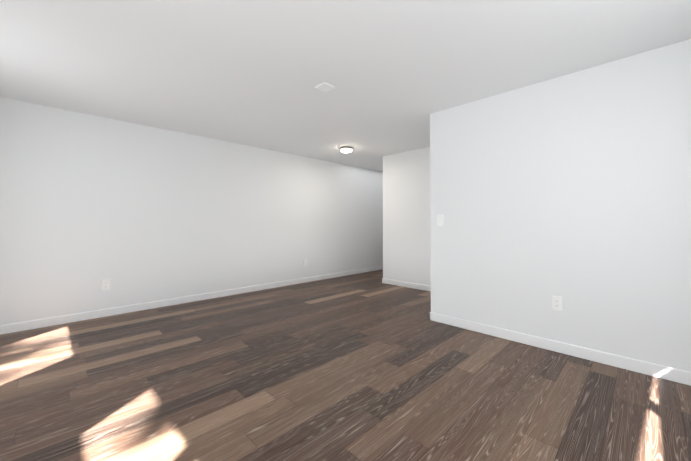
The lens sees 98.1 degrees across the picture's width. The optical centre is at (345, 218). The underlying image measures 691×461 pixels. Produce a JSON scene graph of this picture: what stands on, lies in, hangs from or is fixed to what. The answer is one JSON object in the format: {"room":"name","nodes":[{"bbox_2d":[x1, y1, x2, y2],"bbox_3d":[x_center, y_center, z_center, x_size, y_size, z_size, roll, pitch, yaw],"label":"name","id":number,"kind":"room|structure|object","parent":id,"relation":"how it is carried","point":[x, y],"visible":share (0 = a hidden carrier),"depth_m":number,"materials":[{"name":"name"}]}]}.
{"room":"empty living room","nodes":[
{"label":"empty living room","id":0,"kind":"room"},
{"bbox_2d":[0,97,382,324],"bbox_3d":[-0.978,0.007,5.697,8.600,2.440,0.100,1,-1,-45],"label":"wall","id":1,"kind":"structure","parent":0,"point":[134,213],"depth_m":4.03,"materials":[{"name":"white paint"}]},
{"bbox_2d":[101,279,109,290],"bbox_3d":[-2.935,0.807,3.667,0.086,0.130,0.012,1,-1,-45],"label":"electrical outlet","id":2,"kind":"object","parent":1,"relation":"attached to","point":[105,284],"visible":1,"depth_m":3.66,"materials":[{"name":"white plastic"}]},
{"bbox_2d":[0,266,382,334],"bbox_3d":[-0.938,1.180,5.637,8.400,0.092,0.013,1,-1,-45],"label":"baseboard","id":3,"kind":"structure","parent":1,"relation":"attached to","point":[39,323],"depth_m":4.00,"materials":[{"name":"white wood"}]},
{"bbox_2d":[0,269,690,460],"bbox_3d":[0.975,1.218,3.704,8.600,0.050,5.650,1,-1,-45],"label":"floor","id":4,"kind":"structure","parent":0,"point":[368,366],"depth_m":2.03,"materials":[{"name":"wood"}]},
{"bbox_2d":[0,0,690,171],"bbox_3d":[0.975,-1.287,3.747,8.600,0.080,5.650,1,-1,-45],"label":"ceiling","id":5,"kind":"structure","parent":0,"point":[395,73],"depth_m":2.36,"materials":[{"name":"white paint"}]},
{"bbox_2d":[315,82,334,91],"bbox_3d":[-0.193,-1.256,2.865,0.140,0.012,0.140,1,-1,-45],"label":"cover plate","id":6,"kind":"object","parent":5,"relation":"attached to","point":[325,87],"visible":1,"depth_m":2.85,"materials":[{"name":"white plastic"}]},
{"bbox_2d":[340,146,351,152],"bbox_3d":[0.012,-1.185,5.144,0.212,0.077,0.212,1,-1,-45],"label":"flush-mount ceiling light","id":7,"kind":"object","parent":5,"relation":"attached to","point":[346,149],"visible":0.98,"depth_m":5.07,"materials":[{"name":"white glass"}]},
{"bbox_2d":[383,156,386,278],"bbox_3d":[1.835,0.026,6.808,3.040,2.440,0.100,1,-1,-45],"label":"wall","id":8,"kind":"structure","parent":0,"point":[384,157],"depth_m":5.74,"materials":[{"name":"white paint"}]},
{"bbox_2d":[387,147,430,285],"bbox_3d":[1.716,-0.008,4.839,0.100,2.440,2.490,1,-1,-45],"label":"wall","id":9,"kind":"structure","parent":0,"point":[406,218],"depth_m":5.35,"materials":[{"name":"white paint"}]},
{"bbox_2d":[382,278,430,290],"bbox_3d":[1.605,1.166,4.850,0.013,0.092,2.490,1,-1,-45],"label":"baseboard","id":10,"kind":"structure","parent":9,"relation":"attached to","point":[387,281],"depth_m":5.35,"materials":[{"name":"white wood"}]},
{"bbox_2d":[430,39,690,371],"bbox_3d":[1.991,-0.046,2.643,0.120,2.440,2.680,1,-1,-45],"label":"wall","id":11,"kind":"structure","parent":0,"point":[573,190],"depth_m":2.56,"materials":[{"name":"white paint"}]},
{"bbox_2d":[437,215,443,225],"bbox_3d":[1.091,0.018,3.454,0.016,0.130,0.086,1,-1,-45],"label":"light switch","id":12,"kind":"object","parent":11,"relation":"attached to","point":[440,220],"visible":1,"depth_m":3.45,"materials":[{"name":"white plastic"}]},
{"bbox_2d":[551,295,562,311],"bbox_3d":[1.874,0.750,2.654,0.012,0.130,0.086,1,-1,-45],"label":"outlet","id":13,"kind":"object","parent":11,"relation":"attached to","point":[556,303],"visible":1,"depth_m":2.65,"materials":[{"name":"white plastic"}]},
{"bbox_2d":[429,312,690,385],"bbox_3d":[1.897,1.128,2.622,0.013,0.092,2.573,1,-1,-45],"label":"baseboard","id":14,"kind":"structure","parent":11,"relation":"attached to","point":[657,370],"depth_m":2.55,"materials":[{"name":"white"}]}
]}

